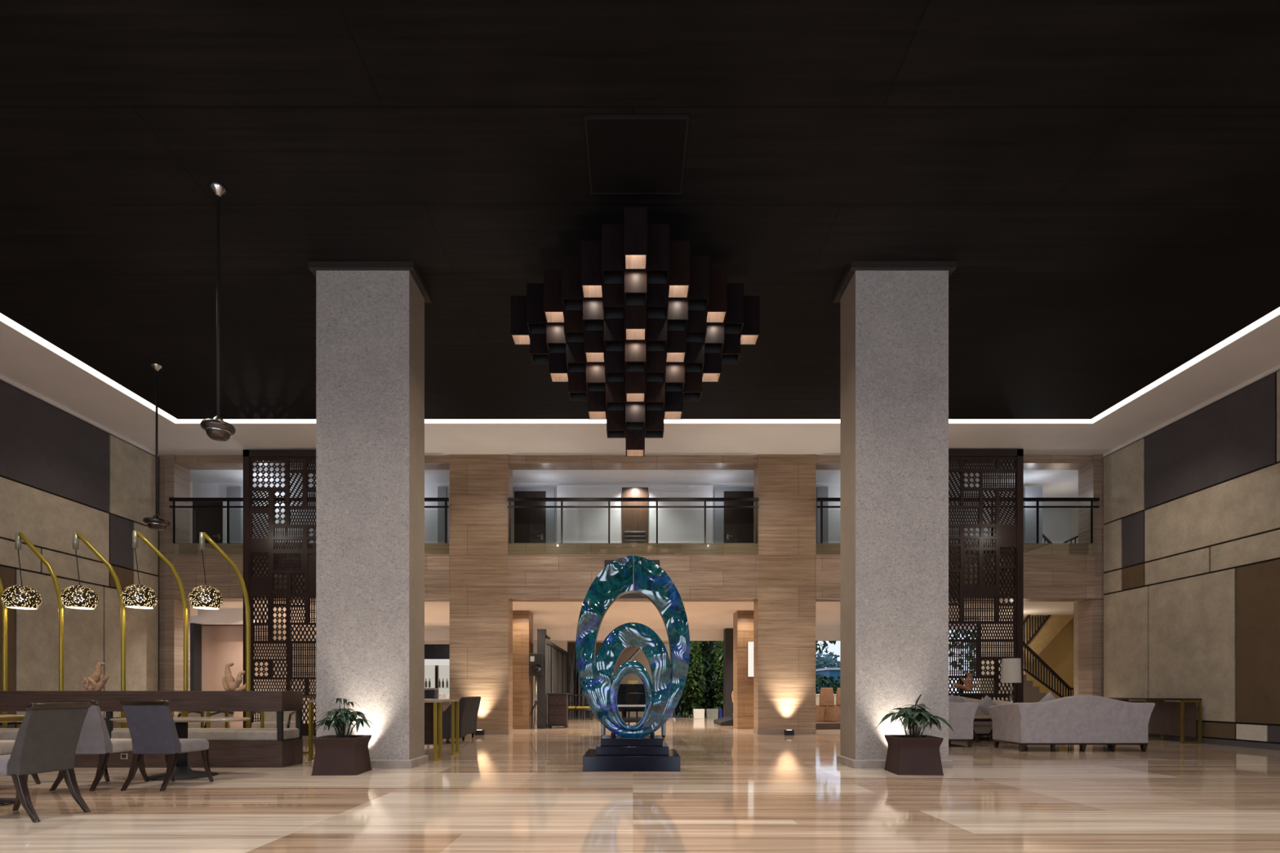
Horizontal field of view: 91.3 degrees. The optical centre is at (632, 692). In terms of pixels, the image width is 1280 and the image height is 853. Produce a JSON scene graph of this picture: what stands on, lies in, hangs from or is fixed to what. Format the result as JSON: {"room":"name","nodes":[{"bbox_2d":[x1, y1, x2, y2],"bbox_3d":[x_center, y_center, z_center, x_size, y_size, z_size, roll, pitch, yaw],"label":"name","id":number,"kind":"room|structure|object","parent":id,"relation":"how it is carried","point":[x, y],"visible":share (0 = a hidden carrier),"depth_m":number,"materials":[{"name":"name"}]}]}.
{"room":"hotel lobby","nodes":[
{"label":"hotel lobby","id":0,"kind":"room"},
{"bbox_2d":[0,374,159,728],"bbox_3d":[-11.300,-2.550,5.395,0.300,7.100,18.790,0,0,0],"label":"wall","id":1,"kind":"structure","parent":0,"point":[64,473],"depth_m":12.46,"materials":[{"name":"beige fabric"}]},
{"bbox_2d":[159,454,190,717],"bbox_3d":[-11.102,-2.300,15.005,0.595,6.600,0.530,0,0,0],"label":"wall","id":2,"kind":"structure","parent":0,"point":[174,478],"depth_m":14.80,"materials":[{"name":"wood"}]},
{"bbox_2d":[201,626,243,728],"bbox_3d":[-11.802,-0.600,17.300,2.395,3.200,0.200,0,0,0],"label":"wall","id":3,"kind":"structure","parent":0,"point":[221,646],"depth_m":17.20,"materials":[{"name":"paint"}]},
{"bbox_2d":[190,608,262,624],"bbox_3d":[-11.502,-2.009,16.720,2.997,0.381,0.340,0,0,0],"label":"wall","id":4,"kind":"structure","parent":0,"point":[220,616],"depth_m":16.55,"materials":[{"name":"beige paint"}]},
{"bbox_2d":[307,261,431,768],"bbox_3d":[-3.545,-2.310,8.520,1.371,6.620,0.740,0,0,0],"label":"pillar","id":5,"kind":"structure","parent":0,"point":[370,315],"depth_m":8.21,"materials":[{"name":"stone"}]},
{"bbox_2d":[253,629,567,720],"bbox_3d":[-7.875,-0.700,19.870,10.650,3.400,10.260,0,0,0],"label":"wall","id":6,"kind":"structure","parent":0,"point":[563,645],"depth_m":24.20,"materials":[{"name":"beige paint"}]},
{"bbox_2d":[424,644,449,665],"bbox_3d":[-6.714,-1.214,20.500,2.450,0.659,0.540,0,0,0],"label":"upper cabinet","id":7,"kind":"object","parent":6,"relation":"attached to","point":[434,654],"visible":0.29,"depth_m":20.25,"materials":[{"name":"black paint"}]},
{"bbox_2d":[449,454,513,734],"bbox_3d":[-3.627,-2.300,15.003,1.408,6.600,0.554,0,0,0],"label":"column","id":8,"kind":"structure","parent":0,"point":[481,486],"depth_m":14.74,"materials":[{"name":"wood"}]},
{"bbox_2d":[264,629,839,640],"bbox_3d":[-1.900,-2.109,22.125,22.200,0.583,0.250,0,0,0],"label":"wall","id":9,"kind":"structure","parent":0,"point":[429,634],"depth_m":22.00,"materials":[{"name":"beige paint"}]},
{"bbox_2d":[546,640,568,724],"bbox_3d":[-2.500,-0.250,20.700,0.080,2.500,6.460,0,0,0],"label":"wall","id":10,"kind":"structure","parent":0,"point":[557,657],"depth_m":20.38,"materials":[{"name":"grey"}]},
{"bbox_2d":[567,643,672,717],"bbox_3d":[-5.707,-0.600,25.100,14.587,3.200,0.200,0,0,0],"label":"wall","id":11,"kind":"structure","parent":0,"point":[629,651],"depth_m":25.00,"materials":[{"name":"beige paint"}]},
{"bbox_2d":[192,483,1070,618],"bbox_3d":[0.800,-3.805,17.500,24.400,3.210,2.600,0,0,0],"label":"wall","id":12,"kind":"structure","parent":0,"point":[1055,523],"depth_m":16.20,"materials":[{"name":"white paint"}]},
{"bbox_2d":[190,501,226,543],"bbox_3d":[-10.960,-4.111,16.124,0.986,1.723,0.152,0,0,0],"label":"door","id":13,"kind":"structure","parent":12,"relation":"in","point":[212,522],"depth_m":16.11,"materials":[{"name":"brown wood"}]},
{"bbox_2d":[190,613,263,691],"bbox_3d":[-11.574,-0.600,16.850,2.852,3.200,0.700,0,0,0],"label":"trim","id":14,"kind":"structure","parent":12,"relation":"attached to","point":[195,628],"depth_m":16.59,"materials":[{"name":"brown wood"}]},
{"bbox_2d":[512,487,555,543],"bbox_3d":[-2.592,-4.259,16.124,1.155,2.018,0.152,0,0,0],"label":"door","id":15,"kind":"structure","parent":12,"relation":"in","point":[530,525],"depth_m":16.11,"materials":[{"name":"brown wood"}]},
{"bbox_2d":[226,486,1042,543],"bbox_3d":[0.042,-4.273,16.160,21.018,2.047,0.080,0,0,0],"label":"trim","id":16,"kind":"structure","parent":12,"relation":"attached to","point":[235,513],"depth_m":16.12,"materials":[{"name":"grey paint"}]},
{"bbox_2d":[714,487,753,543],"bbox_3d":[2.691,-4.259,16.124,1.183,2.018,0.152,0,0,0],"label":"door","id":17,"kind":"structure","parent":12,"relation":"in","point":[731,525],"depth_m":16.11,"materials":[{"name":"brown wood"}]},
{"bbox_2d":[175,455,1091,470],"bbox_3d":[0.019,-5.505,15.015,21.649,0.190,0.450,0,0,0],"label":"beam","id":18,"kind":"structure","parent":0,"point":[188,462],"depth_m":14.79,"materials":[{"name":"paint"}]},
{"bbox_2d":[173,543,1094,601],"bbox_3d":[0.019,-2.855,14.980,21.689,1.310,0.520,0,0,0],"label":"wall","id":19,"kind":"structure","parent":0,"point":[538,572],"depth_m":14.74,"materials":[{"name":"stone"}]},
{"bbox_2d":[168,497,448,543],"bbox_3d":[-7.588,-3.893,14.680,6.537,1.315,0.080,0,0,0],"label":"glass balustrade","id":20,"kind":"object","parent":19,"relation":"attached to","point":[174,500],"visible":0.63,"depth_m":14.65,"materials":[{"name":"metal"}]},
{"bbox_2d":[507,497,759,543],"bbox_3d":[0.006,-3.893,14.680,5.883,1.315,0.080,0,0,0],"label":"glass balustrade","id":21,"kind":"object","parent":19,"relation":"attached to","point":[509,500],"visible":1,"depth_m":14.65,"materials":[{"name":"metal"}]},
{"bbox_2d":[816,497,1099,543],"bbox_3d":[7.614,-3.893,14.680,6.614,1.315,0.080,0,0,0],"label":"glass balustrade","id":22,"kind":"object","parent":19,"relation":"attached to","point":[821,500],"visible":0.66,"depth_m":14.65,"materials":[{"name":"metal"}]},
{"bbox_2d":[190,601,1078,629],"bbox_3d":[0.000,-2.300,18.620,26.000,0.200,6.760,0,0,0],"label":"ceiling","id":23,"kind":"structure","parent":0,"point":[546,615],"depth_m":17.15,"materials":[{"name":"beige paint"}]},
{"bbox_2d":[556,484,711,543],"bbox_3d":[0.042,-4.295,16.170,4.001,2.089,0.060,0,0,0],"label":"wall","id":24,"kind":"structure","parent":0,"point":[580,525],"depth_m":16.14,"materials":[{"name":"white paint"}]},
{"bbox_2d":[622,487,648,543],"bbox_3d":[0.056,-4.259,16.113,0.676,2.018,0.075,0,0,0],"label":"door","id":25,"kind":"structure","parent":24,"relation":"in","point":[634,520],"depth_m":16.11,"materials":[{"name":"brown wood"}]},
{"bbox_2d":[190,470,1078,510],"bbox_3d":[0.800,-5.510,17.120,24.400,0.200,3.760,0,0,0],"label":"ceiling","id":26,"kind":"structure","parent":0,"point":[1055,483],"depth_m":15.75,"materials":[{"name":"white paint"}]},
{"bbox_2d":[190,482,1078,615],"bbox_3d":[0.800,-2.400,16.720,24.800,6.800,4.560,0,0,0],"label":"wall","id":27,"kind":"structure","parent":0,"point":[1074,512],"depth_m":18.35,"materials":[{"name":"beige paint"}]},
{"bbox_2d":[0,0,1279,455],"bbox_3d":[-0.050,-5.710,5.450,22.700,0.220,18.900,0,0,0],"label":"ceiling","id":28,"kind":"structure","parent":0,"point":[1100,179],"depth_m":7.02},
{"bbox_2d":[142,362,170,530],"bbox_3d":[-8.164,-4.195,10.730,0.380,2.830,0.380,0,0,0],"label":"pendant","id":29,"kind":"object","parent":28,"relation":"hanging from","point":[156,522],"visible":1,"depth_m":10.71,"materials":[{"name":"silver metal"}]},
{"bbox_2d":[200,181,235,441],"bbox_3d":[-4.605,-4.207,6.950,0.330,2.806,0.330,0,0,0],"label":"pendant","id":30,"kind":"object","parent":28,"relation":"hanging from","point":[217,429],"visible":1,"depth_m":6.93,"materials":[{"name":"silver metal"}]},
{"bbox_2d":[511,206,759,456],"bbox_3d":[0.030,-4.388,8.290,2.474,2.444,2.474,0,0,45],"label":"lantern chandelier","id":31,"kind":"object","parent":28,"relation":"hanging from","point":[635,323],"visible":1,"depth_m":7.67,"materials":[{"name":"brown wood"}]},
{"bbox_2d":[584,114,688,194],"bbox_3d":[0.036,-5.597,6.550,1.019,0.026,0.940,0,0,0],"label":"ceiling panel","id":32,"kind":"object","parent":28,"relation":"attached to","point":[627,153],"visible":1,"depth_m":6.48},
{"bbox_2d":[0,306,1279,422],"bbox_3d":[0.025,-5.681,4.531,19.154,0.138,17.062,0,0,0],"label":"light","id":33,"kind":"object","parent":28,"relation":"attached to","point":[1273,313],"depth_m":12.79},
{"bbox_2d":[0,717,1279,852],"bbox_3d":[0.000,1.000,10.150,26.000,0.001,28.300,0,0,0],"label":"floor","id":34,"kind":"structure","parent":0,"point":[734,790],"depth_m":5.61,"materials":[{"name":"stone"}]},
{"bbox_2d":[0,578,7,728],"bbox_3d":[-9.358,-0.649,9.000,0.974,3.297,0.414,0,0,0],"label":"arc floor lamp","id":35,"kind":"object","parent":34,"relation":"on","point":[4,610],"visible":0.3,"depth_m":8.98,"materials":[{"name":"yellow metal"}]},
{"bbox_2d":[0,715,24,806],"bbox_3d":[-5.860,0.607,5.520,0.824,0.786,0.824,0,0,0],"label":"round table","id":36,"kind":"object","parent":34,"relation":"on","point":[3,718],"visible":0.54,"depth_m":5.56,"materials":[{"name":"stone"}]},
{"bbox_2d":[0,740,40,784],"bbox_3d":[-6.660,0.542,6.449,0.489,0.915,0.697,0,0,-3],"label":"dining chair","id":37,"kind":"object","parent":34,"relation":"on","point":[6,746],"visible":0.3,"depth_m":6.46,"materials":[{"name":"grey fabric"}]},
{"bbox_2d":[1,532,63,691],"bbox_3d":[-8.500,-0.649,8.973,0.974,3.297,0.414,0,0,4],"label":"arc floor lamp","id":38,"kind":"object","parent":34,"relation":"on","point":[15,597],"visible":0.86,"depth_m":8.93,"materials":[{"name":"yellow metal"}]},
{"bbox_2d":[0,702,92,822],"bbox_3d":[-4.889,0.542,5.030,0.697,0.915,0.489,0,0,4],"label":"dining chair","id":39,"kind":"object","parent":34,"relation":"on","point":[46,740],"visible":1,"depth_m":4.95,"materials":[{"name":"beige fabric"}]},
{"bbox_2d":[60,532,125,728],"bbox_3d":[-7.656,-0.649,8.989,0.974,3.297,0.414,0,0,-2],"label":"arc floor lamp","id":40,"kind":"object","parent":34,"relation":"on","point":[74,597],"visible":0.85,"depth_m":8.97,"materials":[{"name":"yellow metal"}]},
{"bbox_2d":[48,700,148,791],"bbox_3d":[-5.660,0.542,6.659,0.489,0.915,0.697,0,0,2],"label":"dining chair","id":41,"kind":"object","parent":34,"relation":"on","point":[94,738],"visible":0.62,"depth_m":6.44,"materials":[{"name":"grey fabric"}]},
{"bbox_2d":[0,691,302,767],"bbox_3d":[-6.940,0.493,8.535,4.600,1.014,0.530,0,0,0],"label":"banquette","id":42,"kind":"object","parent":34,"relation":"on","point":[278,747],"visible":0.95,"depth_m":8.27,"materials":[{"name":"brown wood"}]},
{"bbox_2d":[120,530,188,728],"bbox_3d":[-6.753,-0.649,8.954,0.974,3.297,0.414,0,0,-8],"label":"arc floor lamp","id":43,"kind":"object","parent":34,"relation":"on","point":[139,596],"visible":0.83,"depth_m":8.92,"materials":[{"name":"yellow metal"}]},
{"bbox_2d":[119,700,213,791],"bbox_3d":[-4.940,0.542,6.659,0.489,0.915,0.697,0,0,3],"label":"dining chair","id":44,"kind":"object","parent":34,"relation":"on","point":[151,723],"visible":1,"depth_m":6.43,"materials":[{"name":"fabric"}]},
{"bbox_2d":[109,716,250,780],"bbox_3d":[-5.349,0.655,7.420,1.520,0.690,0.720,0,0,0],"label":"table","id":45,"kind":"object","parent":34,"relation":"on","point":[181,771],"visible":0.76,"depth_m":7.34,"materials":[{"name":"wood"}]},
{"bbox_2d":[174,711,234,728],"bbox_3d":[-7.938,0.583,11.649,0.704,0.846,0.744,0,0,12],"label":"armchair","id":46,"kind":"object","parent":34,"relation":"on","point":[222,714],"visible":0.13,"depth_m":11.55,"materials":[{"name":"beige fabric"}]},
{"bbox_2d":[188,532,250,728],"bbox_3d":[-5.860,-0.649,9.000,0.974,3.297,0.414,0,0,0],"label":"arc floor lamp","id":47,"kind":"object","parent":34,"relation":"on","point":[206,597],"visible":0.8,"depth_m":8.97,"materials":[{"name":"yellow metal"}]},
{"bbox_2d":[127,695,315,754],"bbox_3d":[-7.050,0.530,10.100,3.600,0.940,0.500,0,0,0],"label":"console table","id":48,"kind":"object","parent":34,"relation":"on","point":[208,713],"visible":0.15,"depth_m":10.09,"materials":[{"name":"brown wood"}]},
{"bbox_2d":[81,662,109,691],"bbox_3d":[-8.686,-0.212,10.120,0.334,0.545,0.360,0,0,-43],"label":"driftwood sculpture","id":49,"kind":"object","parent":48,"relation":"on","point":[94,682],"visible":0.91,"depth_m":10.07,"materials":[{"name":"beige wood"}]},
{"bbox_2d":[222,662,245,691],"bbox_3d":[-6.443,-0.208,10.112,0.320,0.536,0.354,0,0,44],"label":"driftwood sculpture","id":50,"kind":"object","parent":48,"relation":"on","point":[229,683],"visible":0.78,"depth_m":10.07,"materials":[{"name":"beige wood"}]},
{"bbox_2d":[250,711,295,728],"bbox_3d":[-6.589,0.583,11.549,0.704,0.846,0.744,0,0,-10],"label":"armchair","id":51,"kind":"object","parent":34,"relation":"on","point":[289,717],"visible":0.23,"depth_m":11.56,"materials":[{"name":"beige fabric"}]},
{"bbox_2d":[243,449,315,735],"bbox_3d":[-7.670,-2.280,14.400,2.542,6.560,0.100,0,0,0],"label":"screen","id":52,"kind":"object","parent":34,"relation":"on","point":[256,586],"visible":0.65,"depth_m":14.39,"materials":[{"name":"red wood"}]},
{"bbox_2d":[311,697,375,775],"bbox_3d":[-3.578,0.537,7.808,0.803,0.926,0.733,0,0,-4],"label":"potted plant","id":53,"kind":"object","parent":34,"relation":"on","point":[341,753],"visible":1,"depth_m":7.53,"materials":[{"name":"green plant"}]},
{"bbox_2d":[308,698,459,761],"bbox_3d":[-3.755,0.557,9.610,1.850,0.885,1.180,0,0,0],"label":"table","id":54,"kind":"object","parent":34,"relation":"on","point":[433,707],"visible":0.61,"depth_m":9.52,"materials":[{"name":"metal"}]},
{"bbox_2d":[424,665,449,698],"bbox_3d":[-7.205,0.025,21.360,2.300,1.950,0.320,0,0,0],"label":"wall panel","id":55,"kind":"object","parent":34,"relation":"on","point":[434,673],"visible":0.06,"depth_m":21.45,"materials":[{"name":"white paint"}]},
{"bbox_2d":[442,702,449,711],"bbox_3d":[-6.588,0.625,20.000,2.550,0.750,0.680,0,0,0],"label":"countertop","id":56,"kind":"structure","parent":34,"relation":"on","point":[446,704],"depth_m":19.70,"materials":[{"name":"brown wood"}]},
{"bbox_2d":[424,688,438,698],"bbox_3d":[-6.455,0.065,19.910,0.400,0.370,0.480,0,0,0],"label":"coffee machine","id":57,"kind":"object","parent":56,"relation":"on","point":[429,693],"visible":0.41,"depth_m":19.75,"materials":[{"name":"black paint"}]},
{"bbox_2d":[442,697,471,743],"bbox_3d":[-3.654,0.550,12.457,0.792,0.900,0.760,0,0,-5],"label":"armchair","id":58,"kind":"object","parent":34,"relation":"on","point":[464,703],"visible":0.57,"depth_m":12.13,"materials":[{"name":"grey fabric"}]},
{"bbox_2d":[442,696,480,739],"bbox_3d":[-3.764,0.550,13.493,0.792,0.900,0.760,0,0,5],"label":"armchair","id":59,"kind":"object","parent":34,"relation":"on","point":[473,714],"visible":0.26,"depth_m":13.50,"materials":[{"name":"grey fabric"}]},
{"bbox_2d":[512,610,533,728],"bbox_3d":[-3.027,-0.600,17.250,0.441,3.200,0.700,0,0,0],"label":"pier","id":60,"kind":"object","parent":34,"relation":"on","point":[522,620],"visible":0.82,"depth_m":16.90,"materials":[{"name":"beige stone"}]},
{"bbox_2d":[529,675,548,729],"bbox_3d":[-2.627,0.278,16.919,0.618,1.435,0.547,0,0,0],"label":"speaker stand","id":61,"kind":"object","parent":34,"relation":"on","point":[535,705],"visible":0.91,"depth_m":17.00,"materials":[{"name":"silver metal"}]},
{"bbox_2d":[528,653,542,675],"bbox_3d":[-2.611,-0.740,16.995,0.373,0.600,0.350,0,0,0],"label":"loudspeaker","id":62,"kind":"object","parent":61,"relation":"on","point":[535,660],"visible":1,"depth_m":16.83,"materials":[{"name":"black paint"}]},
{"bbox_2d":[537,629,546,728],"bbox_3d":[-2.520,-0.365,17.320,0.226,2.730,0.240,0,0,0],"label":"post","id":63,"kind":"object","parent":34,"relation":"on","point":[541,633],"visible":1,"depth_m":17.20,"materials":[{"name":"brown wood"}]},
{"bbox_2d":[546,693,568,728],"bbox_3d":[-2.100,0.517,17.537,0.570,0.965,0.505,0,0,0],"label":"chest","id":64,"kind":"object","parent":34,"relation":"on","point":[557,703],"visible":1,"depth_m":17.31,"materials":[{"name":"brown wood"}]},
{"bbox_2d":[568,694,593,719],"bbox_3d":[-2.063,0.550,22.602,1.260,0.909,0.525,0,0,0],"label":"settee","id":65,"kind":"object","parent":34,"relation":"on","point":[570,708],"visible":0.46,"depth_m":22.39,"materials":[{"name":"brown wood"}]},
{"bbox_2d":[568,653,597,718],"bbox_3d":[-1.760,-0.250,24.050,1.440,2.500,0.040,0,0,0],"label":"screen","id":66,"kind":"object","parent":34,"relation":"on","point":[575,687],"visible":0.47,"depth_m":24.04,"materials":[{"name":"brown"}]},
{"bbox_2d":[575,555,689,771],"bbox_3d":[0.000,-0.400,8.380,1.510,2.801,1.000,0,0,0],"label":"sculpture","id":67,"kind":"object","parent":34,"relation":"on","point":[633,748],"visible":1,"depth_m":8.23,"materials":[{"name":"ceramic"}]},
{"bbox_2d":[600,648,666,739],"bbox_3d":[-0.008,-0.029,13.730,1.476,2.054,1.960,0,0,0],"label":"grand piano","id":68,"kind":"object","parent":34,"relation":"on","point":[630,697],"visible":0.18,"depth_m":13.03,"materials":[{"name":"black paint"}]},
{"bbox_2d":[693,708,704,719],"bbox_3d":[2.483,0.816,23.600,0.410,0.370,0.359,0,0,0],"label":"planter box","id":69,"kind":"object","parent":34,"relation":"on","point":[698,713],"visible":0.97,"depth_m":23.42,"materials":[{"name":"white paint"}]},
{"bbox_2d":[706,708,718,719],"bbox_3d":[2.986,0.816,23.600,0.430,0.370,0.359,0,0,0],"label":"planter box","id":70,"kind":"object","parent":34,"relation":"on","point":[711,713],"visible":0.97,"depth_m":23.42,"materials":[{"name":"beige stone"}]},
{"bbox_2d":[713,716,733,725],"bbox_3d":[2.965,0.890,19.300,0.750,0.220,1.600,0,0,0],"label":"display platform","id":71,"kind":"object","parent":34,"relation":"on","point":[726,721],"visible":0.5,"depth_m":18.68,"materials":[{"name":"grey stone"}]},
{"bbox_2d":[733,610,753,728],"bbox_3d":[3.049,-0.600,17.250,0.456,3.200,0.700,0,0,0],"label":"pier","id":72,"kind":"object","parent":34,"relation":"on","point":[743,620],"visible":0.79,"depth_m":16.90,"materials":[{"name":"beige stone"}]},
{"bbox_2d":[746,641,753,677],"bbox_3d":[3.189,-0.882,16.855,0.200,0.964,0.090,0,0,0],"label":"wall sconce","id":73,"kind":"object","parent":72,"relation":"attached to","point":[749,644],"visible":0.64,"depth_m":16.81,"materials":[{"name":"white glass"}]},
{"bbox_2d":[815,720,839,729],"bbox_3d":[7.075,0.920,19.350,5.050,0.160,5.300,0,0,0],"label":"platform","id":74,"kind":"object","parent":34,"relation":"on","point":[819,725],"depth_m":16.70,"materials":[{"name":"brown wood"}]},
{"bbox_2d":[815,688,836,721],"bbox_3d":[5.525,0.360,18.043,0.533,0.960,0.586,0,0,0],"label":"banquet chair","id":75,"kind":"object","parent":74,"relation":"on","point":[824,711],"visible":0.9,"depth_m":17.80,"materials":[{"name":"brown wood"}]},
{"bbox_2d":[834,688,839,720],"bbox_3d":[6.181,0.360,18.743,0.533,0.960,0.586,0,0,-12],"label":"banquet chair","id":76,"kind":"object","parent":74,"relation":"on","point":[837,707],"visible":0.33,"depth_m":18.48,"materials":[{"name":"brown wood"}]},
{"bbox_2d":[875,693,954,775],"bbox_3d":[3.509,0.512,7.779,0.875,0.976,0.780,0,0,-35],"label":"potted plant","id":77,"kind":"object","parent":34,"relation":"on","point":[914,753],"visible":1,"depth_m":7.54,"materials":[{"name":"green plant"}]},
{"bbox_2d":[948,702,978,747],"bbox_3d":[5.660,0.595,11.705,1.140,0.810,0.909,0,0,0],"label":"armchair","id":78,"kind":"object","parent":34,"relation":"on","point":[961,715],"visible":0.36,"depth_m":11.30,"materials":[{"name":"grey fabric"}]},
{"bbox_2d":[948,694,982,737],"bbox_3d":[7.383,0.525,14.140,0.900,0.950,0.280,0,0,0],"label":"sideboard","id":79,"kind":"object","parent":34,"relation":"on","point":[971,696],"visible":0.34,"depth_m":14.01,"materials":[{"name":"brown wood"}]},
{"bbox_2d":[953,671,980,694],"bbox_3d":[7.535,-0.204,14.120,0.601,0.507,0.320,0,0,0],"label":"driftwood sculpture","id":80,"kind":"object","parent":79,"relation":"on","point":[967,686],"visible":1,"depth_m":14.09,"materials":[{"name":"brown wood"}]},
{"bbox_2d":[948,695,1013,740],"bbox_3d":[6.900,0.540,13.342,2.260,0.920,0.924,0,0,0],"label":"sofa","id":81,"kind":"object","parent":34,"relation":"on","point":[980,727],"visible":0.12,"depth_m":12.91,"materials":[{"name":"beige fabric"}]},
{"bbox_2d":[977,695,996,715],"bbox_3d":[7.580,0.300,13.380,0.480,0.477,0.168,0,0,-4],"label":"throw pillow","id":82,"kind":"object","parent":81,"relation":"on","point":[987,702],"visible":0.72,"depth_m":13.32,"materials":[{"name":"grey fabric"}]},
{"bbox_2d":[948,448,1023,735],"bbox_3d":[7.676,-2.286,14.400,2.554,6.572,0.100,0,0,0],"label":"screen","id":83,"kind":"object","parent":34,"relation":"on","point":[1010,535],"visible":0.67,"depth_m":14.39,"materials":[{"name":"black wood"}]},
{"bbox_2d":[973,715,999,742],"bbox_3d":[7.000,0.748,12.520,1.500,0.526,0.500,0,0,0],"label":"coffee table","id":84,"kind":"object","parent":34,"relation":"on","point":[977,718],"visible":0.22,"depth_m":12.33,"materials":[{"name":"wood"}]},
{"bbox_2d":[997,614,1073,702],"bbox_3d":[11.650,-0.850,17.523,2.700,3.699,1.755,0,0,0],"label":"staircase","id":85,"kind":"structure","parent":34,"relation":"on","point":[1043,630],"depth_m":17.85,"materials":[{"name":"beige paint"}]},
{"bbox_2d":[987,695,1155,751],"bbox_3d":[7.550,0.527,10.846,2.280,0.945,0.928,0,0,0],"label":"sofa","id":86,"kind":"object","parent":34,"relation":"on","point":[1082,721],"visible":1,"depth_m":10.45,"materials":[{"name":"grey fabric"}]},
{"bbox_2d":[1109,697,1201,743],"bbox_3d":[10.810,0.562,13.050,0.380,0.875,1.900,0,0,0],"label":"console","id":87,"kind":"object","parent":34,"relation":"on","point":[1168,718],"visible":0.79,"depth_m":12.59,"materials":[{"name":"brown wood"}]},
{"bbox_3d":[8.328,0.680,13.780,0.500,0.640,0.440,0,0,0],"label":"side table","id":88,"kind":"object","parent":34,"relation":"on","visible":0},
{"bbox_2d":[1000,657,1021,683],"bbox_3d":[8.328,-0.187,13.780,0.390,1.094,0.390,0,0,0],"label":"table lamp","id":89,"kind":"object","parent":88,"relation":"on","point":[1011,673],"visible":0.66,"depth_m":13.63,"materials":[{"name":"beige fabric"}]},
{"bbox_2d":[723,628,733,717],"bbox_3d":[3.409,-0.600,21.850,0.432,3.200,0.500,0,0,0],"label":"column","id":90,"kind":"structure","parent":0,"point":[728,633],"depth_m":21.60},
{"bbox_2d":[753,454,816,734],"bbox_3d":[3.627,-2.300,15.003,1.383,6.600,0.554,0,0,0],"label":"column","id":91,"kind":"structure","parent":0,"point":[784,485],"depth_m":14.74,"materials":[{"name":"wood"}]},
{"bbox_2d":[833,261,956,768],"bbox_3d":[3.530,-2.310,8.520,1.371,6.620,0.740,0,0,0],"label":"pillar","id":92,"kind":"structure","parent":0,"point":[894,315],"depth_m":8.21,"materials":[{"name":"concrete"}]},
{"bbox_2d":[977,617,1073,700],"bbox_3d":[11.612,-0.600,18.490,2.776,3.200,0.220,0,0,0],"label":"wall","id":93,"kind":"structure","parent":0,"point":[1058,655],"depth_m":18.38,"materials":[{"name":"paint"}]},
{"bbox_2d":[1073,602,1078,695],"bbox_3d":[11.937,-0.600,15.340,2.125,3.200,0.200,0,0,0],"label":"wall","id":94,"kind":"structure","parent":0,"point":[1075,604],"depth_m":15.35,"materials":[{"name":"beige wood"}]},
{"bbox_2d":[1078,454,1104,697],"bbox_3d":[11.097,-2.300,14.990,0.506,6.600,0.500,0,0,0],"label":"wall","id":95,"kind":"structure","parent":0,"point":[1091,477],"depth_m":14.77,"materials":[{"name":"wood"}]},
{"bbox_2d":[1102,364,1279,744],"bbox_3d":[11.200,-2.550,5.395,0.300,7.100,18.790,0,0,0],"label":"wall","id":96,"kind":"structure","parent":0,"point":[1192,501],"depth_m":12.10,"materials":[{"name":"fabric"}]},
{"bbox_2d":[1147,733,1279,750],"bbox_3d":[11.090,0.948,5.370,0.040,0.105,18.740,0,0,0],"label":"baseboard","id":97,"kind":"structure","parent":96,"relation":"attached to","point":[1174,738],"depth_m":11.70,"materials":[{"name":"brown wood"}]},
{"label":"outside","id":98,"kind":"structure","parent":0,"visible":0},
{"bbox_2d":[672,709,706,717],"bbox_3d":[20.000,1.225,72.150,120.000,0.350,95.700,0,0,0],"label":"garden","id":99,"kind":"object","parent":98,"point":[673,714],"depth_m":27.13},
{"bbox_2d":[680,640,706,717],"bbox_3d":[2.371,-0.551,24.957,1.123,3.345,1.149,0,0,-22],"label":"shrub","id":100,"kind":"object","parent":99,"relation":"on","point":[695,674],"visible":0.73,"depth_m":24.75,"materials":[{"name":"green plant"}]},
{"bbox_2d":[675,640,723,715],"bbox_3d":[3.147,-0.793,27.178,3.825,4.166,1.832,0,0,5],"label":"shrub","id":101,"kind":"object","parent":99,"relation":"on","point":[708,694],"visible":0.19,"depth_m":26.89,"materials":[{"name":"green plant"}]},
{"bbox_2d":[710,640,723,717],"bbox_3d":[3.674,-0.663,25.012,1.151,3.490,1.151,0,0,6],"label":"shrub","id":102,"kind":"object","parent":99,"relation":"on","point":[717,663],"visible":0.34,"depth_m":24.86,"materials":[{"name":"green plant"}]},
{"bbox_2d":[815,640,835,658],"bbox_3d":[7.153,-1.905,26.452,3.840,5.924,4.144,0,0,41],"label":"tree","id":103,"kind":"object","parent":99,"relation":"on","point":[824,644],"visible":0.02,"depth_m":25.90,"materials":[{"name":"green plant"}]},
{"bbox_2d":[815,650,839,694],"bbox_3d":[15.184,-1.160,50.134,4.957,4.439,5.501,0,0,7],"label":"tree","id":104,"kind":"object","parent":99,"relation":"on","point":[828,661],"visible":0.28,"depth_m":49.14,"materials":[{"name":"green plant"}]},
{"bbox_2d":[815,673,839,694],"bbox_3d":[8.182,0.129,26.970,1.940,1.828,1.630,0,0,0],"label":"bush","id":105,"kind":"object","parent":99,"relation":"on","point":[820,680],"visible":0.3,"depth_m":26.76,"materials":[{"name":"green plant"}]},
{"bbox_2d":[815,667,839,694],"bbox_3d":[16.380,-0.325,45.450,5.500,2.750,3.500,0,0,0],"label":"building","id":106,"kind":"structure","parent":99,"relation":"on","point":[834,672],"depth_m":44.00,"materials":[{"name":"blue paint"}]},
{"bbox_2d":[948,629,977,679],"bbox_3d":[15.406,-1.403,26.987,3.653,4.923,3.768,0,0,10],"label":"tree","id":107,"kind":"object","parent":99,"relation":"on","point":[962,631],"visible":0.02,"depth_m":27.37,"materials":[{"name":"green plant"}]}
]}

